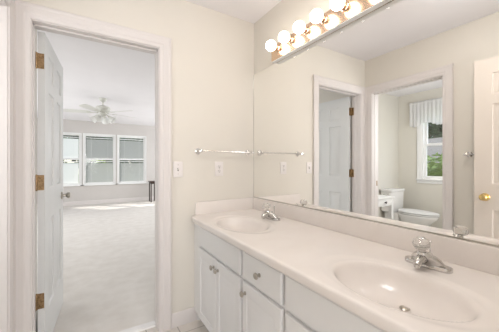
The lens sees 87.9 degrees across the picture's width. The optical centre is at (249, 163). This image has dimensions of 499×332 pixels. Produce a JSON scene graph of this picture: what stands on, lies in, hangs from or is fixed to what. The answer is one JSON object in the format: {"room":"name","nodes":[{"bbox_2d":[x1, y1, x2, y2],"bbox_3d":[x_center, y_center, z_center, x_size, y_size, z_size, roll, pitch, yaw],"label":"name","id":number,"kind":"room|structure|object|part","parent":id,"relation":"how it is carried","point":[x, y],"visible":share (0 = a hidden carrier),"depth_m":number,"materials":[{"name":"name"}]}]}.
{"room":"bathroom","nodes":[
{"label":"bathroom","id":0,"kind":"room"},
{"bbox_2d":[36,29,36,293],"bbox_3d":[-1.064,-0.009,0.911,0.120,2.450,2.810,0,0,-32],"label":"wall","id":1,"kind":"structure","parent":0,"point":[36,29],"depth_m":2.12,"materials":[{"name":"paint"}]},
{"bbox_2d":[35,31,70,331],"bbox_3d":[-1.446,0.188,1.895,0.161,2.012,0.734,0,0,-28],"label":"door","id":2,"kind":"structure","parent":1,"relation":"in","point":[49,179],"depth_m":1.76,"materials":[{"name":"paint"}]},
{"bbox_3d":[-1.539,0.266,2.173,0.063,0.062,0.062,0,0,-28],"label":"knob","id":3,"kind":"part","parent":2,"relation":"part of","materials":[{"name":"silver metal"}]},
{"bbox_2d":[36,200,154,331],"bbox_3d":[-2.421,1.233,4.943,5.900,0.066,6.848,0,0,-32],"label":"floor","id":4,"kind":"structure","parent":0,"point":[109,248],"depth_m":3.02,"materials":[{"name":"carpet"}]},
{"bbox_2d":[148,181,154,201],"bbox_3d":[-3.052,0.876,8.169,0.210,0.648,0.320,0,0,-32],"label":"side table","id":5,"kind":"object","parent":4,"relation":"on","point":[150,182],"visible":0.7,"depth_m":8.19,"materials":[{"name":"brown wood"}]},
{"bbox_2d":[37,118,154,203],"bbox_3d":[-4.258,-0.014,7.903,5.900,2.440,0.120,0,0,-32],"label":"wall","id":6,"kind":"structure","parent":0,"point":[96,192],"depth_m":7.90,"materials":[{"name":"paint"}]},
{"bbox_2d":[63,132,81,186],"bbox_3d":[-5.218,-0.117,7.280,0.963,1.528,0.165,0,0,-32],"label":"window","id":7,"kind":"structure","parent":6,"relation":"in","point":[64,133],"depth_m":7.45,"materials":[{"name":"white wood"}]},
{"bbox_2d":[63,161,78,183],"bbox_3d":[-5.211,0.251,7.269,0.689,0.636,0.028,0,0,-32],"label":"window blind","id":8,"kind":"object","parent":7,"relation":"attached to","point":[70,170],"visible":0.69,"depth_m":7.35,"materials":[{"name":"white plastic"}]},
{"bbox_2d":[63,136,78,157],"bbox_3d":[-5.233,-0.457,7.305,0.689,0.614,0.028,0,0,-32],"label":"window blind","id":9,"kind":"object","parent":7,"relation":"attached to","point":[70,146],"visible":0.62,"depth_m":7.39,"materials":[{"name":"white plastic"}]},
{"bbox_3d":[-5.246,-0.477,7.325,0.769,0.730,0.030,0,0,-32],"label":"sash","id":10,"kind":"part","parent":7,"relation":"part of","materials":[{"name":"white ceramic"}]},
{"bbox_3d":[-5.228,0.234,7.297,0.769,0.750,0.030,0,0,-32],"label":"sash","id":11,"kind":"part","parent":7,"relation":"part of","materials":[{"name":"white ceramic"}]},
{"bbox_2d":[37,196,153,207],"bbox_3d":[-4.223,1.140,7.846,5.900,0.120,0.014,0,0,-32],"label":"baseboard","id":12,"kind":"structure","parent":6,"relation":"attached to","point":[89,202],"depth_m":7.77,"materials":[{"name":"paint"}]},
{"bbox_2d":[81,133,117,185],"bbox_3d":[-4.479,-0.117,7.739,0.963,1.528,0.165,0,0,-32],"label":"window","id":13,"kind":"structure","parent":6,"relation":"in","point":[84,134],"depth_m":7.72,"materials":[{"name":"white wood"}]},
{"bbox_3d":[-4.506,-0.477,7.784,0.769,0.730,0.030,0,0,-32],"label":"sash","id":14,"kind":"part","parent":13,"relation":"part of","materials":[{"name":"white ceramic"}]},
{"bbox_3d":[-4.489,0.234,7.756,0.769,0.750,0.030,0,0,-32],"label":"sash","id":15,"kind":"part","parent":13,"relation":"part of","materials":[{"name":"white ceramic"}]},
{"bbox_2d":[86,137,112,158],"bbox_3d":[-4.494,-0.457,7.764,0.689,0.614,0.028,0,0,-32],"label":"window blind","id":16,"kind":"object","parent":13,"relation":"attached to","point":[102,149],"visible":1,"depth_m":7.76,"materials":[{"name":"white plastic"}]},
{"bbox_2d":[86,161,112,182],"bbox_3d":[-4.472,0.251,7.728,0.689,0.636,0.028,0,0,-32],"label":"window blind","id":17,"kind":"object","parent":13,"relation":"attached to","point":[107,168],"visible":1,"depth_m":7.72,"materials":[{"name":"white plastic"}]},
{"bbox_3d":[-4.458,0.633,7.705,0.963,0.020,0.085,0,0,-32],"label":"sill","id":18,"kind":"part","parent":13,"relation":"part of","materials":[{"name":"white wood"}]},
{"bbox_2d":[117,135,145,184],"bbox_3d":[-3.727,-0.117,8.206,0.963,1.528,0.165,0,0,-32],"label":"window","id":19,"kind":"structure","parent":6,"relation":"in","point":[118,136],"depth_m":8.19,"materials":[{"name":"white wood"}]},
{"bbox_2d":[120,139,142,158],"bbox_3d":[-3.742,-0.457,8.230,0.689,0.614,0.028,0,0,-32],"label":"window blind","id":20,"kind":"object","parent":19,"relation":"attached to","point":[128,151],"visible":1,"depth_m":8.22,"materials":[{"name":"white plastic"}]},
{"bbox_2d":[120,161,143,181],"bbox_3d":[-3.720,0.251,8.195,0.689,0.636,0.028,0,0,-32],"label":"window blind","id":21,"kind":"object","parent":19,"relation":"attached to","point":[135,169],"visible":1,"depth_m":8.20,"materials":[{"name":"white plastic"}]},
{"bbox_3d":[-3.755,-0.477,8.251,0.769,0.730,0.030,0,0,-32],"label":"sash","id":22,"kind":"part","parent":19,"relation":"part of","materials":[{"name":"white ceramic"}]},
{"bbox_3d":[-3.737,0.234,8.223,0.769,0.750,0.030,0,0,-32],"label":"sash","id":23,"kind":"part","parent":19,"relation":"part of","materials":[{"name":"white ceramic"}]},
{"bbox_2d":[21,0,253,313],"bbox_3d":[0.288,-0.009,2.509,3.864,2.450,0.120,0,0,-32],"label":"wall","id":24,"kind":"structure","parent":0,"point":[212,51],"depth_m":2.00,"materials":[{"name":"paint"}]},
{"bbox_2d":[0,0,170,331],"bbox_3d":[-0.810,0.147,1.313,1.016,2.118,1.034,0,0,-32],"label":"door frame","id":25,"kind":"structure","parent":24,"relation":"attached to","point":[30,17],"depth_m":1.47,"materials":[{"name":"paint"}]},
{"bbox_2d":[173,162,182,176],"bbox_3d":[-0.529,0.044,1.921,0.072,0.116,0.017,0,0,-32],"label":"light switch","id":26,"kind":"object","parent":24,"relation":"attached to","point":[177,166],"visible":1,"depth_m":1.92,"materials":[{"name":"plastic"}]},
{"bbox_2d":[171,307,196,328],"bbox_3d":[-0.470,1.156,1.960,0.242,0.100,0.014,0,0,-32],"label":"baseboard","id":27,"kind":"structure","parent":24,"relation":"attached to","point":[189,315],"depth_m":1.94,"materials":[{"name":"paint"}]},
{"bbox_2d":[215,162,222,175],"bbox_3d":[-0.246,0.043,2.102,0.072,0.116,0.008,0,0,-32],"label":"wall outlet","id":28,"kind":"object","parent":24,"relation":"attached to","point":[218,165],"visible":1,"depth_m":2.10,"materials":[{"name":"plastic"}]},
{"bbox_2d":[195,148,253,154],"bbox_3d":[-0.190,-0.094,2.098,0.498,0.048,0.072,0,0,-32],"label":"towel bar","id":29,"kind":"object","parent":24,"relation":"attached to","point":[197,151],"visible":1,"depth_m":2.07,"materials":[{"name":"silver metal"}]},
{"bbox_3d":[-0.382,-0.094,1.980,0.048,0.048,0.072,0,0,-32],"label":"post","id":30,"kind":"part","parent":29,"relation":"part of","materials":[{"name":"silver metal"}]},
{"bbox_2d":[37,0,281,125],"bbox_3d":[-1.194,-1.284,2.966,6.140,0.100,11.740,0,0,-32],"label":"ceiling","id":31,"kind":"structure","parent":0,"point":[92,71],"depth_m":3.51,"materials":[{"name":"paint"}]},
{"bbox_2d":[63,98,134,123],"bbox_3d":[-2.817,-0.999,4.932,1.267,0.469,1.247,0,0,-32],"label":"ceiling fan","id":32,"kind":"object","parent":31,"relation":"hanging from","point":[102,111],"visible":1,"depth_m":4.82,"materials":[{"name":"metal"}]},
{"bbox_3d":[-3.186,-0.966,4.764,0.460,0.034,0.136,0,0,-20],"label":"blade","id":33,"kind":"part","parent":32,"relation":"part of","materials":[{"name":"laminate"}]},
{"bbox_3d":[-2.767,-0.966,4.482,0.136,0.034,0.460,0,0,-2],"label":"blade","id":34,"kind":"part","parent":32,"relation":"part of","materials":[{"name":"laminate"}]},
{"bbox_3d":[-2.753,-0.835,4.746,0.143,0.141,0.141,0,0,-32],"label":"lamp shade","id":35,"kind":"part","parent":32,"relation":"part of","materials":[{"name":"white glass"}]},
{"bbox_3d":[-2.811,-0.835,5.077,0.143,0.141,0.141,0,0,-32],"label":"lamp shade","id":36,"kind":"part","parent":32,"relation":"part of","materials":[{"name":"white glass"}]},
{"bbox_3d":[-2.616,-0.835,4.940,0.141,0.141,0.143,0,0,-32],"label":"lamp shade","id":37,"kind":"part","parent":32,"relation":"part of","materials":[{"name":"white glass"}]},
{"bbox_2d":[140,320,208,331],"bbox_3d":[-0.110,1.236,1.063,1.783,0.060,2.062,0,0,-32],"label":"floor","id":38,"kind":"structure","parent":0,"point":[195,326],"depth_m":1.89,"materials":[{"name":"tile"}]},
{"bbox_2d":[119,321,155,331],"bbox_3d":[-1.004,1.199,1.758,0.701,0.014,0.062,0,0,-32],"label":"threshold","id":39,"kind":"object","parent":38,"relation":"on","point":[151,324],"visible":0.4,"depth_m":1.88,"materials":[{"name":"stone"}]},
{"bbox_2d":[194,223,384,331],"bbox_3d":[0.275,0.821,1.336,0.590,0.771,1.860,0,0,-32],"label":"vanity cabinet","id":40,"kind":"object","parent":38,"relation":"on","point":[235,291],"visible":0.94,"depth_m":1.27,"materials":[{"name":"paint"}]},
{"bbox_3d":[-0.282,0.857,1.746,0.018,0.505,0.299,0,0,-32],"label":"cabinet door","id":41,"kind":"part","parent":40,"relation":"part of","materials":[{"name":"paint"}]},
{"bbox_3d":[-0.121,0.857,1.486,0.018,0.505,0.298,0,0,-32],"label":"cabinet door","id":42,"kind":"part","parent":40,"relation":"part of","materials":[{"name":"paint"}]},
{"bbox_3d":[-0.034,0.656,1.302,0.028,0.031,0.031,0,0,-32],"label":"knob","id":43,"kind":"part","parent":40,"relation":"part of","materials":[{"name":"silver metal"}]},
{"bbox_3d":[0.295,0.821,1.348,0.542,0.771,1.860,0,0,-32],"label":"cabinet frame","id":44,"kind":"part","parent":40,"relation":"part of","materials":[{"name":"paint"}]},
{"bbox_3d":[0.034,0.518,1.193,0.028,0.031,0.031,0,0,-32],"label":"knob","id":45,"kind":"part","parent":40,"relation":"part of","materials":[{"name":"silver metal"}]},
{"bbox_3d":[0.054,0.517,1.205,0.018,0.135,0.315,0,0,-32],"label":"drawer","id":46,"kind":"part","parent":40,"relation":"part of","materials":[{"name":"paint"}]},
{"bbox_3d":[0.054,0.857,1.205,0.018,0.505,0.315,0,0,-32],"label":"cabinet door","id":47,"kind":"part","parent":40,"relation":"part of","materials":[{"name":"paint"}]},
{"bbox_3d":[0.230,0.857,0.921,0.018,0.505,0.301,0,0,-32],"label":"cabinet door","id":48,"kind":"part","parent":40,"relation":"part of","materials":[{"name":"paint"}]},
{"bbox_2d":[192,197,498,331],"bbox_3d":[0.279,0.397,1.336,0.592,0.200,1.862,0,0,-32],"label":"countertop","id":49,"kind":"structure","parent":40,"relation":"on","point":[359,265],"depth_m":1.01,"materials":[{"name":"stone"}]},
{"bbox_2d":[261,203,279,220],"bbox_3d":[0.132,0.334,1.822,0.118,0.119,0.160,0,0,-32],"label":"faucet","id":50,"kind":"object","parent":49,"relation":"on","point":[268,214],"visible":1,"depth_m":1.79,"materials":[{"name":"silver metal"}]},
{"bbox_3d":[0.119,0.299,1.813,0.059,0.046,0.058,0,0,-32],"label":"handle knob","id":51,"kind":"part","parent":50,"relation":"part of","materials":[{"name":"white plastic"}]},
{"bbox_3d":[0.120,0.360,1.814,0.090,0.049,0.045,0,0,-32],"label":"spout","id":52,"kind":"part","parent":50,"relation":"part of","materials":[{"name":"silver metal"}]},
{"bbox_3d":[0.159,0.386,1.839,0.054,0.016,0.160,0,0,-32],"label":"plate","id":53,"kind":"part","parent":50,"relation":"part of","materials":[{"name":"silver metal"}]},
{"bbox_2d":[405,237,452,273],"bbox_3d":[0.656,0.334,0.977,0.118,0.119,0.160,0,0,-32],"label":"faucet","id":54,"kind":"object","parent":49,"relation":"on","point":[419,258],"visible":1,"depth_m":0.95,"materials":[{"name":"silver metal"}]},
{"bbox_3d":[0.643,0.299,0.969,0.059,0.046,0.058,0,0,-32],"label":"handle knob","id":55,"kind":"part","parent":54,"relation":"part of","materials":[{"name":"white plastic"}]},
{"bbox_3d":[0.644,0.360,0.970,0.090,0.049,0.045,0,0,-32],"label":"spout","id":56,"kind":"part","parent":54,"relation":"part of","materials":[{"name":"silver metal"}]},
{"bbox_3d":[0.684,0.386,0.994,0.054,0.016,0.160,0,0,-32],"label":"plate","id":57,"kind":"part","parent":54,"relation":"part of","materials":[{"name":"silver metal"}]},
{"bbox_2d":[254,0,470,241],"bbox_3d":[0.616,-0.014,1.471,0.120,2.440,1.990,0,0,-32],"label":"wall","id":58,"kind":"structure","parent":0,"point":[282,17],"depth_m":2.00,"materials":[{"name":"paint"}]},
{"bbox_2d":[266,0,391,62],"bbox_3d":[0.463,-0.839,1.464,0.146,0.121,1.204,0,0,-32],"label":"vanity light","id":59,"kind":"object","parent":58,"relation":"attached to","point":[341,13],"visible":1,"depth_m":1.53,"materials":[{"name":"white glass"}]},
{"bbox_3d":[0.158,-0.861,1.892,0.080,0.077,0.077,0,0,-32],"label":"bulb","id":60,"kind":"part","parent":59,"relation":"part of","materials":[{"name":"white glass"}]},
{"bbox_3d":[0.236,-0.861,1.766,0.080,0.077,0.077,0,0,-32],"label":"bulb","id":61,"kind":"part","parent":59,"relation":"part of","materials":[{"name":"white glass"}]},
{"bbox_2d":[288,35,293,43],"bbox_3d":[0.276,-0.861,1.790,0.031,0.052,0.052,0,0,-32],"label":"socket","id":62,"kind":"object","parent":59,"relation":"attached to","point":[291,37],"depth_m":1.78,"materials":[{"name":"gold metal"}]},
{"bbox_3d":[0.315,-0.861,1.639,0.080,0.077,0.077,0,0,-32],"label":"bulb","id":63,"kind":"part","parent":59,"relation":"part of","materials":[{"name":"white glass"}]},
{"bbox_2d":[303,26,308,34],"bbox_3d":[0.354,-0.861,1.664,0.031,0.052,0.052,0,0,-32],"label":"socket","id":64,"kind":"object","parent":59,"relation":"attached to","point":[306,28],"depth_m":1.65,"materials":[{"name":"gold metal"}]},
{"bbox_3d":[0.393,-0.861,1.513,0.080,0.077,0.077,0,0,-32],"label":"bulb","id":65,"kind":"part","parent":59,"relation":"part of","materials":[{"name":"white glass"}]},
{"bbox_2d":[321,14,326,23],"bbox_3d":[0.432,-0.861,1.538,0.031,0.052,0.052,0,0,-32],"label":"socket","id":66,"kind":"object","parent":59,"relation":"attached to","point":[324,18],"depth_m":1.53,"materials":[{"name":"gold metal"}]},
{"bbox_3d":[0.471,-0.861,1.387,0.080,0.077,0.077,0,0,-32],"label":"bulb","id":67,"kind":"part","parent":59,"relation":"part of","materials":[{"name":"white glass"}]},
{"bbox_2d":[341,1,348,11],"bbox_3d":[0.511,-0.861,1.412,0.031,0.052,0.052,0,0,-32],"label":"socket","id":68,"kind":"object","parent":59,"relation":"attached to","point":[345,8],"depth_m":1.40,"materials":[{"name":"gold metal"}]},
{"bbox_2d":[253,0,498,246],"bbox_3d":[0.528,-0.243,1.491,0.008,1.078,1.861,0,0,-32],"label":"wall mirror","id":69,"kind":"object","parent":58,"relation":"attached to","point":[391,116],"visible":1,"depth_m":1.23,"materials":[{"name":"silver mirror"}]},
{"label":"outside","id":70,"kind":"structure","parent":0,"visible":0},
{"bbox_3d":[-19.044,2.506,11.718,100.000,0.200,100.000,0,0,-32],"label":"ground","id":71,"kind":"structure","parent":70,"visible":0},
{"bbox_2d":[63,135,129,174],"bbox_3d":[-7.952,-0.621,13.277,4.062,6.061,2.806,0,0,3],"label":"tree","id":72,"kind":"object","parent":71,"relation":"on","point":[68,136],"visible":0.03,"depth_m":12.77,"materials":[{"name":"green plant"}]},
{"bbox_2d":[90,158,109,181],"bbox_3d":[-4.998,1.081,8.741,0.779,2.651,0.750,0,0,-32],"label":"shrub","id":73,"kind":"object","parent":71,"relation":"on","point":[96,158],"visible":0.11,"depth_m":8.68,"materials":[{"name":"green plant"}]},
{"bbox_2d":[86,139,122,182],"bbox_3d":[-5.756,0.696,10.372,1.729,3.426,1.763,0,0,-32],"label":"shrub","id":74,"kind":"object","parent":71,"relation":"on","point":[110,139],"visible":0.04,"depth_m":10.01,"materials":[{"name":"green plant"}]},
{"bbox_2d":[120,138,142,179],"bbox_3d":[-8.210,-0.954,18.925,4.840,6.729,4.733,0,0,-32],"label":"tree","id":75,"kind":"object","parent":71,"relation":"on","point":[134,139],"visible":0.02,"depth_m":17.98,"materials":[{"name":"green plant"}]}
]}

